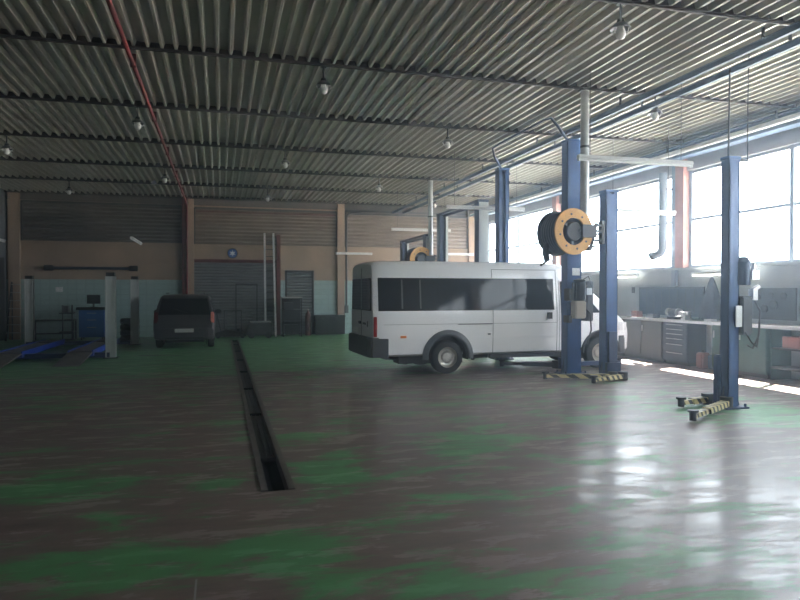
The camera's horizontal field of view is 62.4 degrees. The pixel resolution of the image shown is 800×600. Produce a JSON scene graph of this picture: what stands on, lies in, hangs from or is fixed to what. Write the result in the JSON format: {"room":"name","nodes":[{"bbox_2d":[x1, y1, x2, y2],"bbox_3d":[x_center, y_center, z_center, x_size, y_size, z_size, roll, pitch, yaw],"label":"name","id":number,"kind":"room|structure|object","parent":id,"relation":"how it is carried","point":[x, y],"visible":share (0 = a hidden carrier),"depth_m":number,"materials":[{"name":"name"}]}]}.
{"room":"auto repair garage","nodes":[
{"label":"auto repair garage","id":0,"kind":"room"},
{"bbox_2d":[0,188,6,334],"bbox_3d":[-10.146,-1.065,8.630,0.250,5.520,31.500,0,1,-15],"label":"wall","id":1,"kind":"structure","parent":0,"point":[3,201],"depth_m":23.42,"materials":[{"name":"grey paint"}]},
{"bbox_2d":[0,257,4,340],"bbox_3d":[-13.607,-0.018,21.900,0.020,2.900,3.000,0,1,-15],"label":"door","id":2,"kind":"structure","parent":1,"relation":"in","point":[2,296],"depth_m":23.13,"materials":[{"name":"black metal"}]},
{"bbox_2d":[6,199,467,280],"bbox_3d":[-5.388,-2.409,26.099,18.600,3.260,0.250,0,1,-15],"label":"wall","id":3,"kind":"structure","parent":0,"point":[154,262],"depth_m":24.94,"materials":[{"name":"beige paint"}]},
{"bbox_2d":[43,265,137,270],"bbox_3d":[-11.296,-1.166,24.208,3.160,0.200,0.290,0,1,-15],"label":"beam","id":4,"kind":"structure","parent":3,"relation":"attached to","point":[45,267],"depth_m":24.12,"materials":[{"name":"metal"}]},
{"bbox_2d":[20,200,181,242],"bbox_3d":[-10.969,-2.884,24.473,5.540,1.450,0.110,0,1,-15],"label":"window shutter","id":5,"kind":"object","parent":3,"relation":"in","point":[40,220],"depth_m":24.41,"materials":[{"name":"grey metal"}]},
{"bbox_2d":[6,279,351,338],"bbox_3d":[-5.387,0.351,26.127,18.600,2.260,0.262,0,1,-15],"label":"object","id":6,"kind":"structure","parent":3,"relation":"attached to","point":[49,302],"depth_m":24.47,"materials":[{"name":"teal tile"}]},
{"bbox_2d":[227,248,237,258],"bbox_3d":[-6.508,-1.813,25.650,0.400,0.400,0.042,0,1,-15],"label":"round sign","id":7,"kind":"object","parent":3,"relation":"attached to","point":[232,253],"visible":1,"depth_m":25.63,"materials":[{"name":"blue"}]},
{"bbox_2d":[194,259,276,334],"bbox_3d":[-6.482,-0.045,25.805,3.380,3.060,0.320,0,1,-15],"label":"door","id":8,"kind":"structure","parent":3,"relation":"in","point":[231,284],"depth_m":25.75,"materials":[{"name":"grey paint"}]},
{"bbox_2d":[6,192,467,213],"bbox_3d":[-5.317,-3.833,26.008,18.200,0.370,0.070,0,1,-15],"label":"trim","id":9,"kind":"structure","parent":3,"relation":"attached to","point":[23,196],"depth_m":25.49,"materials":[{"name":"brown metal"}]},
{"bbox_2d":[6,241,467,250],"bbox_3d":[-5.300,-2.112,25.966,18.200,0.070,0.060,0,1,-15],"label":"trim","id":10,"kind":"structure","parent":3,"relation":"attached to","point":[50,242],"depth_m":25.41,"materials":[{"name":"beige paint"}]},
{"bbox_2d":[194,207,336,246],"bbox_3d":[-5.225,-2.858,26.023,5.560,1.440,0.130,0,1,-15],"label":"window shutter","id":11,"kind":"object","parent":3,"relation":"in","point":[209,228],"depth_m":25.97,"materials":[{"name":"grey metal"}]},
{"bbox_2d":[285,270,313,334],"bbox_3d":[-4.036,0.127,26.471,1.150,2.700,0.320,0,1,-15],"label":"door","id":12,"kind":"structure","parent":3,"relation":"in","point":[298,283],"depth_m":26.45,"materials":[{"name":"grey paint"}]},
{"bbox_2d":[335,252,371,254],"bbox_3d":[-1.884,-1.872,26.747,1.500,0.100,0.350,0,1,-15],"label":"tube light","id":13,"kind":"object","parent":3,"relation":"attached to","point":[336,253],"visible":1,"depth_m":26.57,"materials":[{"name":"white plastic"}]},
{"bbox_2d":[448,253,473,255],"bbox_3d":[2.362,-1.926,27.900,1.500,0.100,0.350,0,1,-15],"label":"tube light","id":14,"kind":"object","parent":3,"relation":"attached to","point":[464,254],"visible":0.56,"depth_m":27.84,"materials":[{"name":"white"}]},
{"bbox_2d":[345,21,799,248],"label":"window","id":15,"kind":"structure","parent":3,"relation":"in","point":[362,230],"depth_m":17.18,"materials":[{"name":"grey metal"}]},
{"bbox_2d":[0,334,799,599],"bbox_3d":[-1.270,1.564,11.177,18.200,0.001,31.200,0,1,-15],"label":"floor","id":16,"kind":"structure","parent":0,"point":[133,475],"depth_m":5.92,"materials":[{"name":"green paint"}]},
{"bbox_2d":[8,192,20,339],"bbox_3d":[-13.801,-1.219,23.625,0.360,5.260,0.140,0,1,-15],"label":"pillar","id":17,"kind":"structure","parent":16,"relation":"on","point":[14,247],"depth_m":23.56,"materials":[{"name":"beige paint"}]},
{"bbox_2d":[5,282,23,340],"bbox_3d":[-13.391,0.392,23.169,0.656,2.055,0.768,0,1,-15],"label":"stepladder","id":18,"kind":"object","parent":16,"relation":"on","point":[12,284],"visible":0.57,"depth_m":22.96,"materials":[{"name":"grey metal"}]},
{"bbox_2d":[35,319,76,339],"bbox_3d":[-12.353,1.052,23.549,1.400,0.720,0.500,0,1,-15],"label":"bench","id":19,"kind":"object","parent":16,"relation":"on","point":[36,320],"visible":0.56,"depth_m":23.47,"materials":[{"name":"black metal"}]},
{"bbox_2d":[35,332,74,334],"bbox_3d":[-12.353,1.192,23.551,1.300,0.040,0.440,0,1,-15],"label":"shelf","id":20,"kind":"object","parent":19,"relation":"attached to","point":[35,332],"depth_m":23.34,"materials":[{"name":"grey metal"}]},
{"bbox_2d":[59,305,75,340],"bbox_3d":[-11.509,0.781,22.843,0.440,1.220,0.400,0,1,-15],"label":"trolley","id":21,"kind":"object","parent":16,"relation":"on","point":[65,309],"visible":0.93,"depth_m":22.78,"materials":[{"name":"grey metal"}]},
{"bbox_2d":[0,272,140,367],"bbox_3d":[-9.247,0.382,17.887,3.490,2.200,6.460,0,1,-15],"label":"lift","id":22,"kind":"object","parent":16,"relation":"on","point":[76,356],"visible":1,"depth_m":17.45,"materials":[{"name":"grey metal"}]},
{"bbox_2d":[76,307,104,339],"bbox_3d":[-10.959,0.832,23.567,1.000,1.160,0.650,0,1,-15],"label":"base cabinet","id":23,"kind":"object","parent":16,"relation":"on","point":[91,319],"visible":0.89,"depth_m":23.30,"materials":[{"name":"blue metal"}]},
{"bbox_2d":[87,295,99,306],"bbox_3d":[-10.893,0.033,23.467,0.440,0.440,0.160,0,1,-15],"label":"monitor","id":24,"kind":"object","parent":23,"relation":"on","point":[91,299],"visible":0.98,"depth_m":23.44,"materials":[{"name":"black plastic"}]},
{"bbox_2d":[120,336,139,339],"bbox_3d":[-9.240,1.324,22.585,0.630,0.200,0.630,0,1,-15],"label":"tyre","id":25,"kind":"object","parent":16,"relation":"on","point":[121,337],"visible":0.36,"depth_m":22.30,"materials":[{"name":"black rubber"}]},
{"bbox_2d":[120,330,139,335],"bbox_3d":[-9.240,1.124,22.582,0.630,0.200,0.630,0,1,-15],"label":"tyre","id":26,"kind":"object","parent":25,"relation":"on","point":[122,332],"visible":0.55,"depth_m":22.29,"materials":[{"name":"black rubber"}]},
{"bbox_2d":[120,324,139,329],"bbox_3d":[-9.240,0.924,22.580,0.630,0.200,0.630,0,1,-15],"label":"tyre","id":27,"kind":"object","parent":26,"relation":"on","point":[122,326],"visible":0.53,"depth_m":22.29,"materials":[{"name":"black rubber"}]},
{"bbox_2d":[120,318,139,323],"bbox_3d":[-9.240,0.724,22.577,0.630,0.200,0.630,0,1,-15],"label":"tyre","id":28,"kind":"object","parent":27,"relation":"on","point":[122,320],"visible":0.59,"depth_m":22.29,"materials":[{"name":"black rubber"}]},
{"bbox_2d":[182,198,187,293],"bbox_3d":[-8.166,-1.237,25.084,0.200,5.260,0.240,0,1,-15],"label":"pillar","id":29,"kind":"structure","parent":16,"relation":"on","point":[183,200],"depth_m":24.95,"materials":[{"name":"red paint"}]},
{"bbox_2d":[106,0,187,293],"bbox_3d":[-4.747,-1.851,12.797,0.080,3.550,25.230,0,1,-15],"label":"pipe","id":30,"kind":"object","parent":29,"relation":"attached to","point":[132,57],"visible":0.95,"depth_m":11.33,"materials":[{"name":"metal"}]},
{"bbox_2d":[153,293,220,347],"bbox_3d":[-6.939,0.599,21.545,2.140,1.675,3.935,0,1,-15],"label":"hatchback","id":31,"kind":"object","parent":16,"relation":"on","point":[177,317],"visible":1,"depth_m":19.88,"materials":[{"name":"grey paint"}]},
{"bbox_2d":[188,199,193,293],"bbox_3d":[-7.972,-1.238,25.209,0.200,5.260,0.140,0,1,-15],"label":"pillar","id":32,"kind":"structure","parent":16,"relation":"on","point":[190,201],"depth_m":25.13,"materials":[{"name":"beige paint"}]},
{"bbox_2d":[215,313,245,337],"bbox_3d":[-6.269,0.925,24.423,1.100,0.954,0.430,0,1,-15],"label":"jack","id":33,"kind":"object","parent":16,"relation":"on","point":[224,333],"visible":0.96,"depth_m":24.27,"materials":[{"name":"black metal"}]},
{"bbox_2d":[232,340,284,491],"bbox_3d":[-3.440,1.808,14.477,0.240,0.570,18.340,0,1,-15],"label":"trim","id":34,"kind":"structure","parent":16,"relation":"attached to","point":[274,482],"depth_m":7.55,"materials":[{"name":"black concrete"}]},
{"bbox_2d":[246,321,271,337],"bbox_3d":[-5.223,1.096,24.502,0.920,0.610,0.660,0,1,-15],"label":"compressor","id":35,"kind":"object","parent":16,"relation":"on","point":[254,328],"visible":1,"depth_m":24.25,"materials":[{"name":"grey metal"}]},
{"bbox_2d":[230,340,294,491],"bbox_3d":[-3.440,1.562,14.474,0.290,0.102,18.300,0,1,-15],"label":"drainage channel","id":36,"kind":"object","parent":16,"relation":"in","point":[265,446],"visible":0.98,"depth_m":8.38,"materials":[{"name":"metal"}]},
{"bbox_2d":[264,233,276,336],"bbox_3d":[-5.018,-0.611,25.444,0.456,4.006,0.881,0,1,-15],"label":"ladder","id":37,"kind":"object","parent":16,"relation":"on","point":[273,239],"visible":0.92,"depth_m":25.45,"materials":[{"name":"silver metal"}]},
{"bbox_2d":[276,235,280,334],"bbox_3d":[-4.797,-0.593,26.061,0.150,3.950,0.145,0,1,-15],"label":"pillar","id":38,"kind":"structure","parent":16,"relation":"on","point":[278,243],"depth_m":26.00,"materials":[{"name":"red metal"}]},
{"bbox_2d":[281,297,302,336],"bbox_3d":[-4.154,0.636,25.311,0.770,1.510,0.610,0,1,-15],"label":"rack","id":39,"kind":"object","parent":16,"relation":"on","point":[291,322],"visible":0.99,"depth_m":25.46,"materials":[{"name":"grey metal"}]},
{"bbox_2d":[305,309,310,334],"bbox_3d":[-3.606,0.864,25.872,0.220,1.040,0.220,0,1,-15],"label":"bottle","id":40,"kind":"object","parent":16,"relation":"on","point":[307,316],"visible":1,"depth_m":25.79,"materials":[{"name":"red paint"}]},
{"bbox_2d":[313,315,345,334],"bbox_3d":[-2.802,0.966,26.097,1.210,0.750,0.610,0,1,-15],"label":"chest","id":41,"kind":"object","parent":16,"relation":"on","point":[322,324],"visible":1,"depth_m":25.83,"materials":[{"name":"grey metal"}]},
{"bbox_2d":[337,204,344,314],"bbox_3d":[-2.394,-1.257,26.724,0.280,5.260,0.140,0,1,-15],"label":"pillar","id":42,"kind":"structure","parent":16,"relation":"on","point":[340,207],"depth_m":26.66,"materials":[{"name":"beige paint"}]},
{"bbox_2d":[345,212,360,312],"bbox_3d":[-1.918,-1.522,26.819,0.670,4.088,0.160,0,1,-15],"label":"pipe","id":43,"kind":"object","parent":42,"relation":"attached to","point":[346,305],"visible":1,"depth_m":26.71,"materials":[{"name":"grey metal"}]},
{"bbox_2d":[400,234,433,260],"bbox_3d":[0.175,-0.351,22.428,1.200,3.555,3.300,0,1,-15],"label":"lift","id":44,"kind":"object","parent":16,"relation":"on","point":[404,244],"visible":0.17,"depth_m":23.18,"materials":[{"name":"blue metal"}]},
{"bbox_2d":[436,199,488,261],"bbox_3d":[1.394,-0.610,19.025,1.210,4.155,3.700,0,1,-15],"label":"lift","id":45,"kind":"object","parent":16,"relation":"on","point":[481,217],"visible":0.29,"depth_m":17.59,"materials":[{"name":"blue metal"}]},
{"bbox_2d":[468,209,473,261],"bbox_3d":[3.082,-1.275,28.212,0.350,5.260,0.140,0,1,-15],"label":"pillar","id":46,"kind":"structure","parent":16,"relation":"on","point":[470,219],"depth_m":28.12,"materials":[{"name":"beige paint"}]},
{"bbox_2d":[349,261,626,373],"bbox_3d":[2.092,0.337,14.963,6.288,2.360,2.477,0,1,-17],"label":"minibus","id":47,"kind":"object","parent":16,"relation":"on","point":[440,314],"visible":0.86,"depth_m":13.81,"materials":[{"name":"white paint"}]},
{"bbox_2d":[374,317,376,336],"bbox_3d":[-0.498,0.539,13.188,0.079,0.400,0.048,0,1,1],"label":"tail light","id":48,"kind":"object","parent":47,"relation":"on","point":[375,318],"depth_m":13.17,"materials":[{"name":"red plastic"}]},
{"bbox_2d":[471,117,621,373],"bbox_3d":[3.260,-1.104,15.163,2.890,5.238,3.800,0,1,-15],"label":"lift","id":49,"kind":"object","parent":16,"relation":"on","point":[576,293],"visible":0.76,"depth_m":13.61,"materials":[{"name":"blue metal"}]},
{"bbox_2d":[563,315,571,322],"bbox_3d":[3.442,0.389,13.557,0.070,0.150,0.250,0,1,-15],"label":"switch","id":50,"kind":"object","parent":49,"relation":"attached to","point":[566,318],"depth_m":13.49,"materials":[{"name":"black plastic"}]},
{"bbox_2d":[623,319,665,361],"bbox_3d":[6.324,0.998,16.737,0.545,0.995,1.620,0,1,-15],"label":"base cabinet","id":51,"kind":"object","parent":16,"relation":"on","point":[644,338],"visible":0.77,"depth_m":16.52,"materials":[{"name":"grey metal"}]},
{"bbox_2d":[542,53,760,420],"bbox_3d":[4.049,-1.079,10.917,1.786,5.290,4.510,0,1,-15],"label":"lift","id":52,"kind":"object","parent":16,"relation":"on","point":[736,310],"visible":0.99,"depth_m":9.68,"materials":[{"name":"blue metal"}]},
{"bbox_2d":[663,322,705,365],"bbox_3d":[6.660,1.013,15.502,0.545,0.995,0.860,0,1,-15],"label":"chest","id":53,"kind":"object","parent":16,"relation":"on","point":[682,342],"visible":0.98,"depth_m":15.16,"materials":[{"name":"metal"}]},
{"bbox_2d":[696,350,709,367],"bbox_3d":[6.807,1.319,14.820,0.240,0.400,0.220,0,1,-15],"label":"canister","id":54,"kind":"object","parent":16,"relation":"on","point":[701,357],"visible":0.95,"depth_m":14.73,"materials":[{"name":"red metal"}]},
{"bbox_2d":[708,355,712,369],"bbox_3d":[6.894,1.333,14.502,0.200,0.380,0.180,0,1,-15],"label":"canister","id":55,"kind":"object","parent":16,"relation":"on","point":[709,356],"visible":0.21,"depth_m":14.47,"materials":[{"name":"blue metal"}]},
{"bbox_2d":[712,325,770,378],"bbox_3d":[7.171,1.036,13.620,0.545,0.995,1.480,0,1,-15],"label":"base cabinet","id":56,"kind":"object","parent":16,"relation":"on","point":[755,362],"visible":0.56,"depth_m":13.17,"materials":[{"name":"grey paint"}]},
{"bbox_2d":[770,329,799,379],"bbox_3d":[7.545,1.054,12.348,0.470,0.990,1.070,0,1,-15],"label":"shelf","id":57,"kind":"object","parent":16,"relation":"on","point":[780,357],"visible":0.81,"depth_m":12.80,"materials":[{"name":"grey metal"}]},
{"bbox_2d":[782,336,799,349],"bbox_3d":[7.498,0.806,12.462,0.300,0.220,0.400,0,1,-15],"label":"storage box","id":58,"kind":"object","parent":57,"relation":"on","point":[791,342],"visible":1,"depth_m":12.43,"materials":[{"name":"red plastic"}]},
{"bbox_3d":[5.818,0.975,18.599,0.545,0.995,2.160,0,1,-15],"label":"cabinet","id":59,"kind":"object","parent":16,"relation":"on","visible":0},
{"bbox_2d":[618,315,799,330],"bbox_3d":[6.822,0.495,14.917,0.575,0.065,10.000,0,1,-15],"label":"countertop","id":60,"kind":"structure","parent":59,"relation":"on","point":[754,325],"depth_m":14.49,"materials":[{"name":"silver metal"}]},
{"bbox_2d":[631,311,642,316],"bbox_3d":[6.123,0.360,17.058,0.180,0.160,0.240,0,1,-15],"label":"box","id":61,"kind":"object","parent":60,"relation":"on","point":[633,313],"visible":0.95,"depth_m":16.96,"materials":[{"name":"cardboard"}]},
{"bbox_2d":[646,314,659,317],"bbox_3d":[6.294,0.397,16.431,0.200,0.100,0.300,0,1,-15],"label":"box","id":62,"kind":"object","parent":60,"relation":"on","point":[647,315],"visible":0.97,"depth_m":16.30,"materials":[{"name":"grey plastic"}]},
{"bbox_2d":[665,308,682,318],"bbox_3d":[6.545,0.325,15.773,0.200,0.260,0.400,0,1,-15],"label":"grinder","id":63,"kind":"object","parent":60,"relation":"on","point":[670,313],"visible":0.85,"depth_m":15.70,"materials":[{"name":"grey metal"}]},
{"bbox_2d":[676,312,691,319],"bbox_3d":[6.531,0.367,15.200,0.348,0.190,0.160,0,1,-15],"label":"vise","id":64,"kind":"object","parent":60,"relation":"on","point":[685,315],"visible":0.99,"depth_m":15.16,"materials":[{"name":"silver metal"}]},
{"bbox_2d":[0,0,799,206],"bbox_3d":[-1.153,-3.758,11.040,18.988,0.086,31.600,0,1,-15],"label":"ceiling","id":65,"kind":"structure","parent":0,"point":[561,41],"depth_m":11.59,"materials":[{"name":"paint"}]},
{"bbox_2d":[130,213,141,244],"bbox_3d":[-8.839,-2.888,22.124,0.100,1.925,2.600,0,1,-15],"label":"tube light","id":66,"kind":"object","parent":65,"relation":"hanging from","point":[131,237],"visible":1,"depth_m":21.13,"materials":[{"name":"white"}]},
{"bbox_2d":[4,189,445,207],"bbox_3d":[-5.255,-3.915,25.780,18.200,0.119,0.060,0,1,-15],"label":"beam","id":67,"kind":"structure","parent":65,"relation":"attached to","point":[14,191],"depth_m":25.23,"materials":[{"name":"metal"}]},
{"bbox_2d":[0,175,514,198],"bbox_3d":[-4.416,-3.877,22.692,18.200,0.119,0.060,0,1,-15],"label":"beam","id":68,"kind":"structure","parent":65,"relation":"attached to","point":[5,176],"depth_m":22.26,"materials":[{"name":"metal"}]},
{"bbox_2d":[65,181,72,194],"bbox_3d":[-10.544,-3.576,21.031,0.258,0.442,0.255,0,1,-15],"label":"lamp","id":69,"kind":"object","parent":68,"relation":"hanging from","point":[69,190],"visible":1,"depth_m":20.99,"materials":[{"name":"white"}]},
{"bbox_2d":[0,156,553,185],"bbox_3d":[-3.590,-3.840,19.652,18.200,0.119,0.060,0,1,-15],"label":"beam","id":70,"kind":"structure","parent":65,"relation":"attached to","point":[120,163],"depth_m":19.32,"materials":[{"name":"metal"}]},
{"bbox_2d":[160,167,168,182],"bbox_3d":[-6.697,-3.549,18.812,0.258,0.442,0.255,0,1,-15],"label":"lamp","id":71,"kind":"object","parent":70,"relation":"hanging from","point":[164,177],"visible":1,"depth_m":18.78,"materials":[{"name":"white metal"}]},
{"bbox_2d":[375,177,382,191],"bbox_3d":[-0.647,-3.569,20.455,0.258,0.442,0.255,0,1,-15],"label":"lamp","id":72,"kind":"object","parent":70,"relation":"hanging from","point":[379,187],"visible":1,"depth_m":20.42,"materials":[{"name":"white"}]},
{"bbox_2d":[427,180,433,254],"bbox_3d":[0.965,-2.606,20.905,0.180,2.380,0.180,0,1,-15],"label":"duct","id":73,"kind":"object","parent":70,"relation":"attached to","point":[430,182],"visible":1,"depth_m":20.84,"materials":[{"name":"grey metal"}]},
{"bbox_2d":[403,247,436,260],"bbox_3d":[0.611,-1.181,21.043,1.152,0.993,0.730,0,1,-23],"label":"hose reel","id":74,"kind":"object","parent":73,"relation":"hanging from","point":[419,253],"visible":0.55,"depth_m":20.78,"materials":[{"name":"yellow metal"}]},
{"bbox_2d":[0,130,607,167],"bbox_3d":[-2.751,-3.802,16.564,18.200,0.119,0.060,0,1,-15],"label":"beam","id":75,"kind":"structure","parent":65,"relation":"attached to","point":[5,132],"depth_m":16.29,"materials":[{"name":"metal"}]},
{"bbox_2d":[0,135,12,154],"bbox_3d":[-8.879,-3.501,14.903,0.258,0.442,0.255,0,1,-15],"label":"lamp","id":76,"kind":"object","parent":75,"relation":"hanging from","point":[6,148],"visible":1,"depth_m":14.88,"materials":[{"name":"white glass"}]},
{"bbox_2d":[280,150,289,167],"bbox_3d":[-2.877,-3.521,16.534,0.258,0.442,0.255,0,1,-15],"label":"lamp","id":77,"kind":"object","parent":75,"relation":"hanging from","point":[285,162],"visible":1,"depth_m":16.49,"materials":[{"name":"white"}]},
{"bbox_2d":[0,91,683,143],"bbox_3d":[-1.912,-3.764,13.477,18.200,0.119,0.060,0,1,-15],"label":"beam","id":78,"kind":"structure","parent":65,"relation":"attached to","point":[58,98],"depth_m":13.33,"materials":[{"name":"metal"}]},
{"bbox_2d":[131,106,144,129],"bbox_3d":[-5.019,-3.474,12.636,0.258,0.442,0.255,0,1,-15],"label":"lamp","id":79,"kind":"object","parent":78,"relation":"hanging from","point":[137,121],"visible":1,"depth_m":12.60,"materials":[{"name":"white glass"}]},
{"bbox_2d":[442,128,452,148],"bbox_3d":[1.031,-3.494,14.280,0.258,0.442,0.255,0,1,-15],"label":"hanging lamp","id":80,"kind":"object","parent":78,"relation":"hanging from","point":[447,141],"visible":1,"depth_m":14.24,"materials":[{"name":"white glass"}]},
{"bbox_2d":[469,110,799,216],"bbox_3d":[7.030,-3.495,13.293,0.110,0.275,30.850,0,1,-15],"label":"pipe","id":81,"kind":"object","parent":78,"relation":"hanging from","point":[788,118],"visible":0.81,"depth_m":14.81,"materials":[{"name":"grey metal"}]},
{"bbox_2d":[0,28,797,108],"bbox_3d":[-1.073,-3.727,10.389,18.200,0.119,0.060,0,1,-15],"label":"beam","id":82,"kind":"structure","parent":65,"relation":"attached to","point":[4,33],"depth_m":10.33,"materials":[{"name":"metal"}]},
{"bbox_2d":[315,65,331,94],"bbox_3d":[-1.199,-3.446,10.358,0.258,0.442,0.255,0,1,-15],"label":"hanging lamp","id":83,"kind":"object","parent":82,"relation":"hanging from","point":[323,85],"visible":1,"depth_m":10.32,"materials":[{"name":"white"}]},
{"bbox_2d":[578,88,591,216],"bbox_3d":[3.240,-2.572,11.575,0.180,2.220,0.180,0,1,-15],"label":"duct","id":84,"kind":"object","parent":82,"relation":"attached to","point":[584,113],"visible":0.87,"depth_m":11.51,"materials":[{"name":"grey metal"}]},
{"bbox_2d":[537,208,604,265],"bbox_3d":[2.923,-1.086,11.620,1.152,0.993,0.730,0,1,-23],"label":"hose reel","id":85,"kind":"object","parent":84,"relation":"hanging from","point":[571,231],"visible":1,"depth_m":11.40,"materials":[{"name":"black rubber"}]},
{"bbox_2d":[648,95,662,120],"bbox_3d":[4.620,-3.465,11.939,0.258,0.442,0.255,0,1,-15],"label":"lamp","id":86,"kind":"object","parent":82,"relation":"hanging from","point":[655,112],"visible":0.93,"depth_m":11.90,"materials":[{"name":"white glass"}]},
{"bbox_2d":[391,188,450,231],"bbox_3d":[0.746,-3.123,22.964,2.150,1.475,0.100,0,1,-15],"label":"tube light","id":87,"kind":"object","parent":65,"relation":"hanging from","point":[397,228],"visible":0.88,"depth_m":22.79,"materials":[{"name":"white plastic"}]},
{"bbox_2d":[446,151,524,211],"bbox_3d":[2.213,-3.050,16.990,2.150,1.475,0.100,0,1,-15],"label":"tube light","id":88,"kind":"object","parent":65,"relation":"hanging from","point":[454,206],"visible":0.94,"depth_m":16.89,"materials":[{"name":"white plastic"}]},
{"bbox_2d":[590,70,590,135],"bbox_3d":[3.042,-3.160,10.633,0.005,1.038,0.100,0,1,-15],"label":"tube light","id":89,"kind":"object","parent":65,"relation":"hanging from","point":[590,70],"depth_m":10.64,"materials":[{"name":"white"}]},
{"bbox_2d":[577,154,693,167],"bbox_3d":[3.873,-2.279,10.870,2.182,0.111,0.100,0,1,-15],"label":"tube light","id":90,"kind":"object","parent":65,"relation":"hanging from","point":[628,160],"depth_m":10.83,"materials":[{"name":"white plastic"}]},
{"bbox_2d":[618,129,675,215],"bbox_3d":[5.136,-2.789,14.056,1.700,1.925,0.100,0,1,-15],"label":"tube light","id":91,"kind":"object","parent":65,"relation":"hanging from","point":[624,211],"visible":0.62,"depth_m":14.12,"materials":[{"name":"white"}]},
{"bbox_2d":[591,0,794,25],"bbox_3d":[-0.234,-3.689,7.301,18.200,0.119,0.060,0,1,-15],"label":"beam","id":92,"kind":"structure","parent":65,"relation":"attached to","point":[664,5],"depth_m":8.40,"materials":[{"name":"metal"}]},
{"bbox_2d":[610,2,631,39],"bbox_3d":[2.709,-3.418,8.104,0.258,0.442,0.255,0,1,-15],"label":"hanging lamp","id":93,"kind":"object","parent":92,"relation":"hanging from","point":[621,27],"visible":1,"depth_m":8.07,"materials":[{"name":"grey metal"}]},
{"bbox_2d":[581,265,799,379],"bbox_3d":[7.611,0.445,13.473,0.150,2.380,31.500,0,1,-15],"label":"wall","id":94,"kind":"structure","parent":0,"point":[781,276],"depth_m":15.15,"materials":[{"name":"paint"}]},
{"bbox_2d":[488,207,551,262],"bbox_3d":[4.502,-2.045,24.979,0.080,2.320,5.905,0,1,-15],"label":"window","id":95,"kind":"structure","parent":94,"relation":"in","point":[518,246],"depth_m":24.93,"materials":[{"name":"grey"}]},
{"bbox_2d":[561,176,671,272],"bbox_3d":[6.128,-1.972,18.997,0.080,2.320,5.905,0,1,-15],"label":"window","id":96,"kind":"structure","parent":94,"relation":"in","point":[670,177],"depth_m":17.82,"materials":[{"name":"grey metal"}]},
{"bbox_2d":[618,274,638,277],"bbox_3d":[6.080,-0.649,18.329,0.250,0.100,1.900,0,1,-15],"label":"tube light","id":97,"kind":"object","parent":94,"relation":"attached to","point":[622,275],"visible":0.43,"depth_m":17.71,"materials":[{"name":"white"}]},
{"bbox_2d":[489,109,799,222],"bbox_3d":[7.611,-3.474,13.425,0.150,0.820,31.500,0,1,-15],"label":"trim","id":98,"kind":"structure","parent":94,"relation":"attached to","point":[785,138],"depth_m":15.41,"materials":[{"name":"grey concrete"}]},
{"bbox_2d":[648,173,672,259],"bbox_3d":[6.503,-2.046,16.344,0.465,2.108,0.540,0,1,-15],"label":"duct","id":99,"kind":"object","parent":94,"relation":"attached to","point":[663,177],"visible":0.98,"depth_m":16.07,"materials":[{"name":"grey metal"}]},
{"bbox_2d":[639,287,704,316],"bbox_3d":[6.690,0.040,16.379,0.040,0.720,2.440,0,1,-15],"label":"pegboard","id":100,"kind":"object","parent":94,"relation":"attached to","point":[652,300],"visible":0.73,"depth_m":16.33,"materials":[{"name":"metal"}]},
{"bbox_2d":[671,166,677,285],"bbox_3d":[6.737,-1.868,16.182,0.080,3.060,0.140,0,1,-15],"label":"trim","id":101,"kind":"structure","parent":94,"relation":"attached to","point":[674,273],"depth_m":16.17,"materials":[{"name":"grey"}]},
{"bbox_2d":[581,262,799,274],"bbox_3d":[7.557,-0.719,13.444,0.240,0.050,31.000,0,1,-15],"label":"trim","id":102,"kind":"structure","parent":94,"relation":"attached to","point":[783,263],"depth_m":15.57,"materials":[{"name":"paint"}]},
{"bbox_2d":[552,195,560,265],"bbox_3d":[5.247,-2.159,21.970,0.260,2.620,0.300,0,1,-15],"label":"column","id":103,"kind":"structure","parent":102,"relation":"on","point":[556,206],"depth_m":21.83,"materials":[{"name":"paint"}]},
{"bbox_2d":[675,159,688,267],"bbox_3d":[6.872,-2.086,15.988,0.260,2.620,0.300,0,1,-15],"label":"column","id":104,"kind":"structure","parent":102,"relation":"on","point":[681,173],"depth_m":15.87,"materials":[{"name":"paint"}]},
{"bbox_2d":[489,106,799,214],"bbox_3d":[7.297,-3.476,13.340,0.260,0.305,31.000,0,1,-15],"label":"beam","id":105,"kind":"structure","parent":104,"relation":"on","point":[795,123],"depth_m":15.18,"materials":[{"name":"blue metal"}]},
{"bbox_2d":[691,271,720,276],"bbox_3d":[7.129,-0.582,14.470,0.250,0.100,1.900,0,1,-15],"label":"tube light","id":106,"kind":"object","parent":94,"relation":"attached to","point":[713,273],"visible":0.44,"depth_m":14.87,"materials":[{"name":"white plastic"}]},
{"bbox_2d":[698,276,720,319],"bbox_3d":[6.996,-0.056,14.795,0.315,0.991,0.768,0,1,-15],"label":"coat","id":107,"kind":"object","parent":94,"relation":"hanging from","point":[710,308],"visible":0.89,"depth_m":14.72,"materials":[{"name":"fabric"}]},
{"bbox_2d":[689,143,799,266],"bbox_3d":[7.753,-1.899,13.014,0.080,2.320,5.905,0,1,-15],"label":"window","id":108,"kind":"structure","parent":94,"relation":"in","point":[793,203],"depth_m":13.41,"materials":[{"name":"grey"}]},
{"bbox_2d":[752,288,796,320],"bbox_3d":[7.524,0.077,13.331,0.084,0.640,1.120,0,1,-15],"label":"panel","id":109,"kind":"object","parent":94,"relation":"attached to","point":[773,303],"visible":0.87,"depth_m":13.21,"materials":[{"name":"grey paint"}]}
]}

